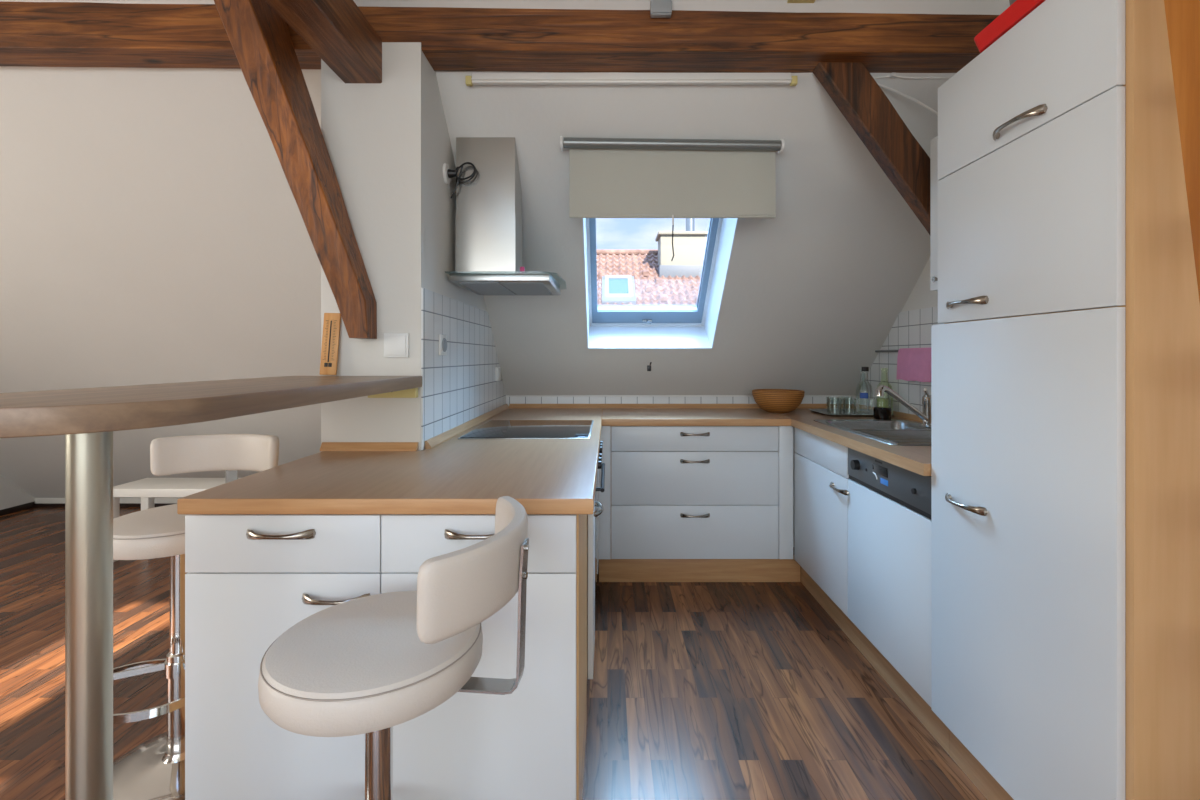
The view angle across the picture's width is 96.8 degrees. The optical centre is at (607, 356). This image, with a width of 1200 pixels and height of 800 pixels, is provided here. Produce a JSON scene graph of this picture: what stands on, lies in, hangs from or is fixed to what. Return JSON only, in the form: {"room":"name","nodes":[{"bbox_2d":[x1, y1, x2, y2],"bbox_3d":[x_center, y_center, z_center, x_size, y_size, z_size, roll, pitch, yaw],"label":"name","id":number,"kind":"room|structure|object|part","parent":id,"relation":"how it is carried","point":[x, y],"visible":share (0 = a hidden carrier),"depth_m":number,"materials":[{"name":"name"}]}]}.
{"room":"attic kitchen","nodes":[
{"label":"attic kitchen","id":0,"kind":"room"},
{"bbox_2d":[0,476,34,509],"bbox_3d":[-4.750,-0.063,0.780,0.120,2.576,7.760,0,0,0],"label":"wall","id":1,"kind":"structure","parent":0,"point":[11,495],"depth_m":4.19,"materials":[{"name":"paint"}]},
{"bbox_2d":[0,502,33,515],"bbox_3d":[-4.684,1.202,0.674,0.012,0.045,7.348,0,0,0],"label":"baseboard","id":2,"kind":"structure","parent":1,"relation":"attached to","point":[31,504],"depth_m":4.21,"materials":[{"name":"wood"}]},
{"bbox_2d":[35,498,178,502],"bbox_3d":[-2.850,1.179,4.410,3.680,0.092,0.100,0,0,0],"label":"wall","id":3,"kind":"structure","parent":0,"point":[37,500],"depth_m":4.36,"materials":[{"name":"white paint"}]},
{"bbox_2d":[34,503,176,506],"bbox_3d":[-2.850,1.211,4.354,3.680,0.028,0.012,0,0,0],"label":"baseboard","id":4,"kind":"structure","parent":3,"relation":"attached to","point":[35,504],"depth_m":4.35,"materials":[{"name":"wood"}]},
{"bbox_2d":[321,42,505,451],"bbox_3d":[-0.834,0.040,3.140,0.357,2.370,2.520,0,0,0],"label":"wall partition","id":5,"kind":"structure","parent":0,"point":[388,144],"depth_m":1.88,"materials":[{"name":"white paint"}]},
{"bbox_2d":[214,0,376,338],"bbox_3d":[-1.032,-0.656,1.734,0.440,1.183,0.289,0,0,0],"label":"diagonal brace","id":6,"kind":"object","parent":5,"relation":"attached to","point":[260,39],"visible":0.98,"depth_m":1.73,"materials":[{"name":"brown wood"}]},
{"bbox_2d":[265,0,381,82],"bbox_3d":[-0.864,-1.042,1.250,0.136,0.158,1.260,0,0,0],"label":"tie beam","id":7,"kind":"structure","parent":5,"relation":"on","point":[339,33],"depth_m":1.66,"materials":[{"name":"brown wood"}]},
{"bbox_2d":[384,333,408,357],"bbox_3d":[-0.744,-0.041,1.873,0.086,0.086,0.013,0,0,0],"label":"light switch","id":8,"kind":"object","parent":5,"relation":"attached to","point":[396,345],"visible":1,"depth_m":1.87,"materials":[{"name":"white plastic"}]},
{"bbox_2d":[439,335,446,354],"bbox_3d":[-0.648,-0.047,2.100,0.014,0.080,0.080,0,0,0],"label":"wall socket","id":9,"kind":"object","parent":5,"relation":"attached to","point":[442,338],"visible":1,"depth_m":2.08,"materials":[{"name":"white plastic"}]},
{"bbox_2d":[443,162,475,198],"bbox_3d":[-0.601,-0.728,2.165,0.118,0.149,0.080,0,0,0],"label":"wall socket","id":10,"kind":"object","parent":5,"relation":"attached to","point":[448,173],"visible":1,"depth_m":2.17,"materials":[{"name":"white plastic"}]},
{"bbox_3d":[-0.654,-0.745,2.165,0.012,0.080,0.080,0,0,0],"label":"socket plate","id":11,"kind":"part","parent":10,"relation":"part of","materials":[{"name":"white plastic"}]},
{"bbox_2d":[495,367,500,380],"bbox_3d":[-0.644,0.100,3.130,0.020,0.080,0.080,0,0,0],"label":"wall socket","id":12,"kind":"object","parent":5,"relation":"attached to","point":[497,369],"visible":1,"depth_m":3.09,"materials":[{"name":"white plastic"}]},
{"bbox_2d":[445,137,565,294],"bbox_3d":[-0.419,-0.608,2.393,0.458,0.612,0.555,0,0,0],"label":"range hood","id":13,"kind":"object","parent":5,"relation":"attached to","point":[488,216],"visible":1,"depth_m":2.22,"materials":[{"name":"metal"}]},
{"bbox_2d":[449,274,560,294],"bbox_3d":[-0.438,-0.318,2.393,0.405,0.032,0.495,0,0,0],"label":"hood","id":14,"kind":"object","parent":13,"relation":"attached to","point":[479,284],"depth_m":2.22,"materials":[{"name":"grey metal"}]},
{"bbox_2d":[0,507,986,799],"bbox_3d":[-1.535,1.285,0.780,6.510,0.120,7.760,0,0,0],"label":"floor","id":15,"kind":"structure","parent":0,"point":[696,690],"depth_m":1.95,"materials":[{"name":"brown wood"}]},
{"bbox_2d":[113,478,239,561],"bbox_3d":[-2.500,1.005,3.320,1.000,0.440,0.300,0,0,0],"label":"side table","id":16,"kind":"object","parent":15,"relation":"on","point":[147,489],"visible":0.2,"depth_m":3.23,"materials":[{"name":"white wood"}]},
{"bbox_3d":[-2.974,1.030,3.196,0.050,0.390,0.048,0,0,0],"label":"leg","id":17,"kind":"part","parent":16,"relation":"part of","materials":[{"name":"white wood"}]},
{"bbox_3d":[-2.974,1.030,3.444,0.050,0.390,0.048,0,0,0],"label":"leg","id":18,"kind":"part","parent":16,"relation":"part of","materials":[{"name":"white wood"}]},
{"bbox_2d":[113,434,278,799],"bbox_3d":[-1.291,0.746,1.618,0.422,0.958,0.523,0,0,0],"label":"bar stool","id":19,"kind":"object","parent":15,"relation":"on","point":[154,769],"visible":0.71,"depth_m":1.58,"materials":[{"name":"leather"}]},
{"bbox_3d":[-1.285,0.508,1.600,0.372,0.078,0.372,0,0,0],"label":"seat","id":20,"kind":"part","parent":19,"relation":"part of","materials":[{"name":"leather"}]},
{"bbox_3d":[-1.285,1.038,1.600,0.062,0.315,0.062,0,0,0],"label":"post","id":21,"kind":"part","parent":19,"relation":"part of","materials":[{"name":"silver metal"}]},
{"bbox_3d":[-1.285,0.742,1.600,0.048,0.366,0.048,0,0,0],"label":"post","id":22,"kind":"part","parent":19,"relation":"part of","materials":[{"name":"silver metal"}]},
{"bbox_3d":[-1.311,0.330,1.814,0.394,0.125,0.111,0,0,-7],"label":"backrest","id":23,"kind":"part","parent":19,"relation":"part of","materials":[{"name":"leather"}]},
{"bbox_2d":[0,376,421,799],"bbox_3d":[-0.882,0.645,1.275,0.455,1.159,1.206,0,0,0],"label":"bar table","id":24,"kind":"object","parent":15,"relation":"on","point":[88,418],"visible":1,"depth_m":0.88,"materials":[{"name":"brown wood"}]},
{"bbox_2d":[319,313,340,374],"bbox_3d":[-0.970,-0.046,1.862,0.064,0.218,0.028,0,0,0],"label":"thermometer","id":25,"kind":"object","parent":24,"relation":"on","point":[331,324],"visible":0.96,"depth_m":1.86,"materials":[{"name":"brown wood"}]},
{"bbox_3d":[-0.970,-0.060,1.859,0.020,0.145,0.015,0,0,0],"label":"scale plate","id":26,"kind":"part","parent":25,"relation":"part of","materials":[{"name":"brown wood"}]},
{"bbox_2d":[185,514,382,799],"bbox_3d":[-0.764,0.795,1.538,0.460,0.859,0.644,0,0,0],"label":"base cabinet","id":27,"kind":"object","parent":15,"relation":"on","point":[250,578],"visible":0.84,"depth_m":1.25,"materials":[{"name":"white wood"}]},
{"bbox_3d":[-0.765,0.413,1.233,0.161,0.023,0.034,0,0,0],"label":"handle","id":28,"kind":"part","parent":27,"relation":"part of","materials":[{"name":"metal"}]},
{"bbox_3d":[-0.764,0.439,1.259,0.458,0.134,0.018,0,0,0],"label":"drawer","id":29,"kind":"part","parent":27,"relation":"part of","materials":[{"name":"white wood"}]},
{"bbox_3d":[-0.635,0.563,1.233,0.161,0.023,0.034,0,0,0],"label":"handle","id":30,"kind":"part","parent":27,"relation":"part of","materials":[{"name":"metal"}]},
{"bbox_2d":[258,496,528,799],"bbox_3d":[-0.403,0.761,0.975,0.523,0.928,0.419,0,0,0],"label":"bar stool","id":31,"kind":"object","parent":15,"relation":"on","point":[370,665],"visible":1,"depth_m":0.87,"materials":[{"name":"leather"}]},
{"bbox_3d":[-0.421,0.538,0.980,0.372,0.078,0.372,0,0,0],"label":"seat","id":32,"kind":"part","parent":31,"relation":"part of","materials":[{"name":"leather"}]},
{"bbox_3d":[-0.421,0.757,0.980,0.048,0.336,0.048,0,0,0],"label":"post","id":33,"kind":"part","parent":31,"relation":"part of","materials":[{"name":"silver metal"}]},
{"bbox_3d":[-0.207,0.359,0.958,0.111,0.125,0.394,0,0,6],"label":"backrest","id":34,"kind":"part","parent":31,"relation":"part of","materials":[{"name":"leather"}]},
{"bbox_2d":[381,514,586,799],"bbox_3d":[-0.302,0.795,1.500,0.464,0.859,0.568,0,0,0],"label":"base cabinet","id":35,"kind":"object","parent":15,"relation":"on","point":[528,743],"visible":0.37,"depth_m":1.25,"materials":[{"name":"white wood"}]},
{"bbox_3d":[-0.303,0.413,1.233,0.161,0.023,0.034,0,0,0],"label":"handle","id":36,"kind":"part","parent":35,"relation":"part of","materials":[{"name":"metal"}]},
{"bbox_3d":[-0.303,0.439,1.259,0.457,0.134,0.018,0,0,0],"label":"drawer","id":37,"kind":"part","parent":35,"relation":"part of","materials":[{"name":"white wood"}]},
{"bbox_2d":[587,501,603,678],"bbox_3d":[-0.335,0.795,1.917,0.638,0.859,0.262,0,0,0],"label":"base cabinet","id":38,"kind":"object","parent":15,"relation":"on","point":[590,517],"visible":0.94,"depth_m":1.79,"materials":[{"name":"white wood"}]},
{"bbox_3d":[-0.059,0.726,1.917,0.018,0.709,0.259,0,0,0],"label":"door","id":39,"kind":"part","parent":38,"relation":"part of","materials":[{"name":"white"}]},
{"bbox_3d":[-0.033,0.545,1.915,0.034,0.023,0.137,0,0,0],"label":"handle","id":40,"kind":"part","parent":38,"relation":"part of","materials":[{"name":"metal"}]},
{"bbox_2d":[595,441,604,612],"bbox_3d":[-0.334,0.795,2.349,0.640,0.859,0.598,0,0,0],"label":"oven","id":41,"kind":"object","parent":15,"relation":"on","point":[600,464],"visible":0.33,"depth_m":2.38,"materials":[{"name":"silver metal"}]},
{"bbox_3d":[-0.061,0.775,2.349,0.018,0.580,0.592,0,0,0],"label":"door","id":42,"kind":"part","parent":41,"relation":"part of","materials":[{"name":"black glass"}]},
{"bbox_3d":[-0.033,0.525,2.350,0.039,0.016,0.500,0,0,0],"label":"handle","id":43,"kind":"part","parent":41,"relation":"part of","materials":[{"name":"black plastic"}]},
{"bbox_2d":[597,426,610,573],"bbox_3d":[-0.320,0.724,3.035,0.668,0.716,0.770,0,0,0],"label":"base cabinet","id":44,"kind":"object","parent":15,"relation":"on","point":[604,519],"visible":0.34,"depth_m":2.85,"materials":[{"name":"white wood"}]},
{"bbox_2d":[177,404,602,513],"bbox_3d":[-0.519,0.333,2.327,0.970,0.066,2.186,0,0,0],"label":"countertop","id":45,"kind":"structure","parent":44,"relation":"on","point":[452,475],"depth_m":1.43,"materials":[{"name":"brown wood"}]},
{"bbox_2d":[458,420,593,438],"bbox_3d":[-0.336,0.325,2.425,0.528,0.006,0.600,0,0,0],"label":"cooktop","id":46,"kind":"object","parent":45,"relation":"in","point":[493,429],"visible":1,"depth_m":2.33,"materials":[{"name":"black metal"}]},
{"bbox_3d":[-0.059,0.726,2.750,0.018,0.709,0.197,0,0,0],"label":"panel","id":47,"kind":"part","parent":44,"relation":"part of","materials":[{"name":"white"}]},
{"bbox_2d":[599,426,800,581],"bbox_3d":[0.499,0.795,3.118,1.098,0.859,0.604,0,0,0],"label":"base cabinet","id":48,"kind":"object","parent":15,"relation":"on","point":[689,503],"visible":0.92,"depth_m":2.85,"materials":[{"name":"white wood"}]},
{"bbox_2d":[509,404,852,425],"bbox_3d":[0.470,0.333,3.122,2.204,0.066,0.603,0,0,0],"label":"countertop","id":49,"kind":"structure","parent":48,"relation":"on","point":[612,414],"depth_m":3.04,"materials":[{"name":"brown wood"}]},
{"bbox_3d":[0.465,0.938,2.859,0.895,0.286,0.018,0,0,0],"label":"drawer","id":50,"kind":"part","parent":48,"relation":"part of","materials":[{"name":"white wood"}]},
{"bbox_3d":[0.465,0.845,2.833,0.161,0.023,0.034,0,0,0],"label":"handle","id":51,"kind":"part","parent":48,"relation":"part of","materials":[{"name":"metal"}]},
{"bbox_3d":[0.465,0.649,2.859,0.895,0.284,0.018,0,0,0],"label":"drawer","id":52,"kind":"part","parent":48,"relation":"part of","materials":[{"name":"white wood"}]},
{"bbox_3d":[0.465,0.556,2.833,0.161,0.023,0.034,0,0,0],"label":"handle","id":53,"kind":"part","parent":48,"relation":"part of","materials":[{"name":"metal"}]},
{"bbox_3d":[0.465,0.438,2.859,0.895,0.133,0.018,0,0,0],"label":"drawer","id":54,"kind":"part","parent":48,"relation":"part of","materials":[{"name":"white wood"}]},
{"bbox_3d":[0.465,0.412,2.833,0.161,0.023,0.034,0,0,0],"label":"handle","id":55,"kind":"part","parent":48,"relation":"part of","materials":[{"name":"metal"}]},
{"bbox_3d":[0.954,0.726,2.860,0.076,0.712,0.017,0,0,0],"label":"filler panel","id":56,"kind":"part","parent":48,"relation":"part of","materials":[{"name":"white"}]},
{"bbox_2d":[794,427,860,651],"bbox_3d":[1.278,0.795,2.550,0.634,0.859,0.700,0,0,0],"label":"base cabinet","id":57,"kind":"object","parent":15,"relation":"on","point":[821,476],"visible":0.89,"depth_m":2.47,"materials":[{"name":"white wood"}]},
{"bbox_3d":[1.004,0.795,2.533,0.018,0.572,0.631,0,0,0],"label":"door","id":58,"kind":"part","parent":57,"relation":"part of","materials":[{"name":"white"}]},
{"bbox_3d":[1.004,0.439,2.533,0.018,0.134,0.631,0,0,0],"label":"false drawer","id":59,"kind":"part","parent":57,"relation":"part of","materials":[{"name":"white"}]},
{"bbox_3d":[0.978,0.562,2.280,0.034,0.023,0.161,0,0,0],"label":"handle","id":60,"kind":"part","parent":57,"relation":"part of","materials":[{"name":"metal"}]},
{"bbox_2d":[760,405,930,475],"bbox_3d":[1.282,0.333,2.529,0.624,0.066,1.782,0,0,0],"label":"countertop","id":61,"kind":"structure","parent":57,"relation":"on","point":[917,459],"depth_m":2.15,"materials":[{"name":"brown wood"}]},
{"bbox_2d":[752,389,804,412],"bbox_3d":[1.014,0.264,3.180,0.300,0.128,0.300,0,0,0],"label":"woven bowl","id":62,"kind":"object","parent":61,"relation":"on","point":[769,400],"visible":1,"depth_m":3.08,"materials":[{"name":"brown wicker"}]},
{"bbox_2d":[808,409,893,416],"bbox_3d":[1.390,0.321,3.070,0.370,0.012,0.340,0,0,0],"label":"serving tray","id":63,"kind":"object","parent":61,"relation":"on","point":[821,411],"visible":0.68,"depth_m":3.06,"materials":[{"name":"silver metal"}]},
{"bbox_2d":[826,397,838,413],"bbox_3d":[1.290,0.277,3.060,0.072,0.094,0.072,0,0,0],"label":"tumbler","id":64,"kind":"object","parent":63,"relation":"on","point":[837,407],"visible":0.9,"depth_m":3.05,"materials":[{"name":"clear glass"}]},
{"bbox_2d":[828,398,841,414],"bbox_3d":[1.262,0.276,2.965,0.074,0.095,0.074,0,0,0],"label":"tumbler","id":65,"kind":"object","parent":63,"relation":"on","point":[829,399],"visible":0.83,"depth_m":2.95,"materials":[{"name":"clear glass"}]},
{"bbox_2d":[838,396,851,413],"bbox_3d":[1.370,0.277,3.080,0.072,0.094,0.072,0,0,0],"label":"tumbler","id":66,"kind":"object","parent":63,"relation":"on","point":[850,398],"visible":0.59,"depth_m":3.06,"materials":[{"name":"clear glass"}]},
{"bbox_2d":[842,398,855,414],"bbox_3d":[1.345,0.278,2.970,0.072,0.092,0.072,0,0,0],"label":"tumbler","id":67,"kind":"object","parent":63,"relation":"on","point":[843,399],"visible":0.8,"depth_m":2.96,"materials":[{"name":"clear glass"}]},
{"bbox_2d":[856,369,868,411],"bbox_3d":[1.500,0.196,3.140,0.072,0.254,0.072,0,0,0],"label":"bottle","id":68,"kind":"object","parent":63,"relation":"on","point":[867,386],"visible":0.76,"depth_m":3.15,"materials":[{"name":"clear glass"}]},
{"bbox_2d":[857,367,872,414],"bbox_3d":[1.440,0.189,2.984,0.080,0.268,0.081,0,0,0],"label":"bottle","id":69,"kind":"object","parent":63,"relation":"on","point":[859,395],"visible":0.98,"depth_m":2.99,"materials":[{"name":"clear glass"}]},
{"bbox_2d":[877,368,892,413],"bbox_3d":[1.530,0.192,2.950,0.084,0.261,0.084,0,0,0],"label":"bottle","id":70,"kind":"object","parent":63,"relation":"on","point":[881,402],"visible":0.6,"depth_m":2.94,"materials":[{"name":"green glass"}]},
{"bbox_2d":[813,420,930,445],"bbox_3d":[1.292,0.398,2.365,0.480,0.156,0.800,0,0,0],"label":"sink","id":71,"kind":"object","parent":61,"relation":"in","point":[891,432],"visible":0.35,"depth_m":2.36,"materials":[{"name":"silver metal"}]},
{"bbox_2d":[873,394,891,419],"bbox_3d":[1.450,0.251,2.815,0.086,0.151,0.086,0,0,0],"label":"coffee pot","id":72,"kind":"object","parent":61,"relation":"on","point":[881,413],"visible":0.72,"depth_m":2.79,"materials":[{"name":"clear glass"}]},
{"bbox_3d":[1.450,0.298,2.815,0.086,0.057,0.086,0,0,0],"label":"pot","id":73,"kind":"part","parent":72,"relation":"part of","materials":[{"name":"black glass"}]},
{"bbox_3d":[1.450,0.223,2.815,0.084,0.095,0.084,0,0,0],"label":"pot glass","id":74,"kind":"part","parent":72,"relation":"part of","materials":[{"name":"green glass"}]},
{"bbox_2d":[875,385,930,426],"bbox_3d":[1.375,0.225,2.440,0.328,0.198,0.089,0,0,-18],"label":"kitchen faucet","id":75,"kind":"object","parent":61,"relation":"on","point":[925,416],"visible":0.8,"depth_m":2.47,"materials":[{"name":"silver metal"}]},
{"bbox_2d":[921,395,930,426],"bbox_3d":[1.500,0.250,2.500,0.054,0.148,0.054,0,0,0],"label":"tap","id":76,"kind":"object","parent":75,"relation":"on","point":[926,399],"depth_m":2.48,"materials":[{"name":"silver metal"}]},
{"bbox_3d":[1.472,0.169,2.460,0.018,0.054,0.106,0,0,35],"label":"lever","id":77,"kind":"part","parent":75,"relation":"part of","materials":[{"name":"silver metal"}]},
{"bbox_2d":[848,448,948,753],"bbox_3d":[1.284,0.796,1.927,0.619,0.857,0.574,0,0,0],"label":"dishwasher","id":78,"kind":"object","parent":15,"relation":"on","point":[889,505],"visible":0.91,"depth_m":1.86,"materials":[{"name":"white laminate"},{"name":"beech"},{"name":"black plastic"}]},
{"bbox_3d":[0.985,0.430,2.125,0.020,0.042,0.042,0,0,0],"label":"knob","id":79,"kind":"part","parent":78,"relation":"part of","materials":[{"name":"black plastic"}]},
{"bbox_3d":[1.004,0.793,1.927,0.018,0.574,0.572,0,0,0],"label":"door","id":80,"kind":"part","parent":78,"relation":"part of","materials":[{"name":"white"}]},
{"bbox_3d":[1.004,0.428,1.927,0.018,0.117,0.571,0,0,0],"label":"control panel","id":81,"kind":"part","parent":78,"relation":"part of","materials":[{"name":"grey metal"}]},
{"bbox_2d":[931,0,1199,799],"bbox_3d":[1.276,0.207,1.331,0.640,2.035,0.617,0,0,0],"label":"tall cabinet","id":82,"kind":"object","parent":15,"relation":"on","point":[1065,341],"visible":1,"depth_m":1.15,"materials":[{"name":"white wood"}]},
{"bbox_3d":[0.973,0.405,1.470,0.034,0.023,0.161,0,0,0],"label":"handle","id":83,"kind":"part","parent":82,"relation":"part of","materials":[{"name":"metal"}]},
{"bbox_3d":[0.973,-0.149,1.465,0.034,0.023,0.161,0,0,0],"label":"handle","id":84,"kind":"part","parent":82,"relation":"part of","materials":[{"name":"metal"}]},
{"bbox_2d":[974,0,1044,52],"bbox_3d":[1.191,-0.830,1.241,0.438,0.038,0.392,0,0,0],"label":"tray","id":85,"kind":"object","parent":82,"relation":"on","point":[1019,9],"visible":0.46,"depth_m":1.31,"materials":[{"name":"red plastic"}]},
{"bbox_3d":[0.973,-0.561,1.280,0.034,0.023,0.161,0,0,0],"label":"handle","id":86,"kind":"part","parent":82,"relation":"part of","materials":[{"name":"metal"}]},
{"bbox_3d":[0.999,0.491,1.335,0.018,1.178,0.595,0,0,0],"label":"door","id":87,"kind":"part","parent":82,"relation":"part of","materials":[{"name":"white"}]},
{"bbox_3d":[0.999,-0.669,1.319,0.018,0.277,0.564,0,0,0],"label":"door","id":88,"kind":"part","parent":82,"relation":"part of","materials":[{"name":"white"}]},
{"bbox_3d":[0.999,-0.314,1.319,0.018,0.427,0.564,0,0,0],"label":"door","id":89,"kind":"part","parent":82,"relation":"part of","materials":[{"name":"white"}]},
{"bbox_3d":[1.302,0.207,1.031,0.588,2.035,0.018,0,0,0],"label":"panel","id":90,"kind":"part","parent":82,"relation":"part of","materials":[{"name":"brown wood"}]},
{"bbox_2d":[1164,0,1199,301],"bbox_3d":[1.184,-0.011,0.823,0.428,2.473,0.345,0,0,0],"label":"wooden beam","id":91,"kind":"structure","parent":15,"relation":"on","point":[1182,16],"depth_m":0.89,"materials":[{"name":"brown wood"}]},
{"bbox_2d":[0,0,1009,497],"bbox_3d":[-1.545,-0.117,3.268,6.490,2.732,2.815,0,0,0],"label":"wall","id":92,"kind":"structure","parent":0,"point":[153,230],"depth_m":2.58,"materials":[{"name":"paint"}]},
{"bbox_2d":[465,73,797,85],"bbox_3d":[0.090,-1.064,2.039,1.270,0.042,0.031,0,0,0],"label":"batten","id":93,"kind":"object","parent":92,"relation":"attached to","point":[476,78],"visible":1,"depth_m":2.03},
{"bbox_2d":[582,218,738,348],"bbox_3d":[0.245,-0.544,2.900,0.734,0.993,1.140,0,0,0],"label":"window","id":94,"kind":"structure","parent":92,"relation":"in","point":[607,326],"depth_m":3.18,"materials":[{"name":"white plastic"}]},
{"bbox_3d":[0.245,-0.221,3.325,0.060,0.032,0.058,0,0,0],"label":"handle","id":95,"kind":"part","parent":94,"relation":"part of","materials":[{"name":"silver metal"}]},
{"bbox_3d":[0.245,-0.606,3.012,0.690,0.784,0.809,0,0,0],"label":"sash","id":96,"kind":"part","parent":94,"relation":"part of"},
{"bbox_2d":[560,136,784,260],"bbox_3d":[0.261,-0.651,2.192,0.914,0.510,0.052,0,0,0],"label":"roller blind","id":97,"kind":"object","parent":92,"relation":"attached to","point":[609,177],"visible":1,"depth_m":2.21,"materials":[{"name":"fabric"}]},
{"bbox_3d":[0.268,-0.492,2.202,0.014,0.191,0.007,0,0,0],"label":"pull cord","id":98,"kind":"part","parent":97,"relation":"part of","materials":[{"name":"white plastic"}]},
{"bbox_2d":[875,350,897,351],"bbox_3d":[1.568,-0.033,2.590,0.050,0.014,0.980,0,0,0],"label":"towel rail","id":99,"kind":"object","parent":92,"relation":"attached to","point":[875,350],"visible":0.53,"depth_m":2.96,"materials":[{"name":"metal"}]},
{"bbox_2d":[896,348,930,381],"bbox_3d":[1.550,0.039,2.681,0.038,0.168,0.312,0,0,0],"label":"kitchen towel","id":100,"kind":"object","parent":99,"relation":"hanging from","point":[913,364],"visible":0.83,"depth_m":2.67,"materials":[{"name":"pink fabric"}]},
{"bbox_2d":[506,395,855,546],"bbox_3d":[0.472,0.735,3.460,2.255,0.980,0.080,0,0,0],"label":"wall","id":101,"kind":"structure","parent":0,"point":[510,399],"depth_m":3.42,"materials":[{"name":"smooth plaster"},{"name":"tile"}]},
{"bbox_3d":[0.469,0.250,3.425,2.249,0.010,0.010,0,0,0],"label":"trim","id":102,"kind":"part","parent":101,"relation":"part of","materials":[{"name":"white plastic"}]},
{"bbox_2d":[860,257,937,414],"bbox_3d":[1.657,-0.063,0.780,0.126,2.576,7.760,0,0,0],"label":"wall","id":103,"kind":"structure","parent":0,"point":[911,328],"depth_m":2.83,"materials":[{"name":"tile"}]},
{"bbox_2d":[930,136,939,291],"bbox_3d":[1.372,-0.511,1.765,0.444,0.548,0.330,0,0,0],"label":"upper cabinet","id":104,"kind":"object","parent":103,"relation":"attached to","point":[934,180],"visible":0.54,"depth_m":1.90,"materials":[{"name":"white"}]},
{"bbox_3d":[-1.535,-1.326,-0.520,6.510,0.150,5.160,0,0,0],"label":"ceiling","id":105,"kind":"structure","parent":0,"visible":0},
{"bbox_2d":[0,1,998,72],"bbox_3d":[-1.545,-1.169,1.943,6.290,0.166,0.167,0,0,-1],"label":"ceiling beam","id":106,"kind":"structure","parent":105,"relation":"attached to","point":[32,34],"depth_m":1.89,"materials":[{"name":"brown wood"}]},
{"bbox_2d":[650,0,671,17],"bbox_3d":[0.186,-1.225,1.876,0.075,0.052,0.028,0,0,0],"label":"junction box","id":107,"kind":"object","parent":106,"relation":"attached to","point":[658,8],"visible":1,"depth_m":1.86,"materials":[{"name":"grey plastic"}]},
{"bbox_2d":[812,62,929,234],"bbox_3d":[1.186,-0.622,2.000,0.817,0.929,0.073,0,0,0],"label":"diagonal brace","id":108,"kind":"object","parent":106,"relation":"attached to","point":[850,85],"visible":0.54,"depth_m":1.97,"materials":[{"name":"brown wood"}]},
{"bbox_2d":[873,73,950,114],"bbox_3d":[1.137,-0.993,2.048,0.362,0.185,0.027,0,0,-3],"label":"cable","id":109,"kind":"object","parent":106,"relation":"attached to","point":[892,75],"visible":0.76,"depth_m":2.05,"materials":[{"name":"white plastic"}]},
{"bbox_2d":[787,0,814,2],"bbox_3d":[0.677,-1.248,1.837,0.094,0.006,0.113,0,0,0],"label":"tape strip","id":110,"kind":"object","parent":105,"relation":"attached to","point":[788,1],"visible":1,"depth_m":1.87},
{"label":"outside","id":111,"kind":"structure","parent":0,"visible":0},
{"bbox_2d":[596,218,707,304],"bbox_3d":[1.445,-1.840,17.523,9.890,6.130,10.953,0,0,0],"label":"house","id":112,"kind":"structure","parent":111,"point":[624,276],"depth_m":16.56,"materials":[{"name":"ceramic"}]},
{"bbox_3d":[0.310,-2.090,15.840,0.580,0.608,0.840,0,0,0],"label":"skylight pane","id":113,"kind":"part","parent":112,"relation":"part of","materials":[{"name":"blue glass"}]},
{"bbox_3d":[0.310,-2.100,15.840,0.820,0.844,1.120,0,0,0],"label":"skylight frame","id":114,"kind":"part","parent":112,"relation":"part of","materials":[{"name":"white"}]}
]}

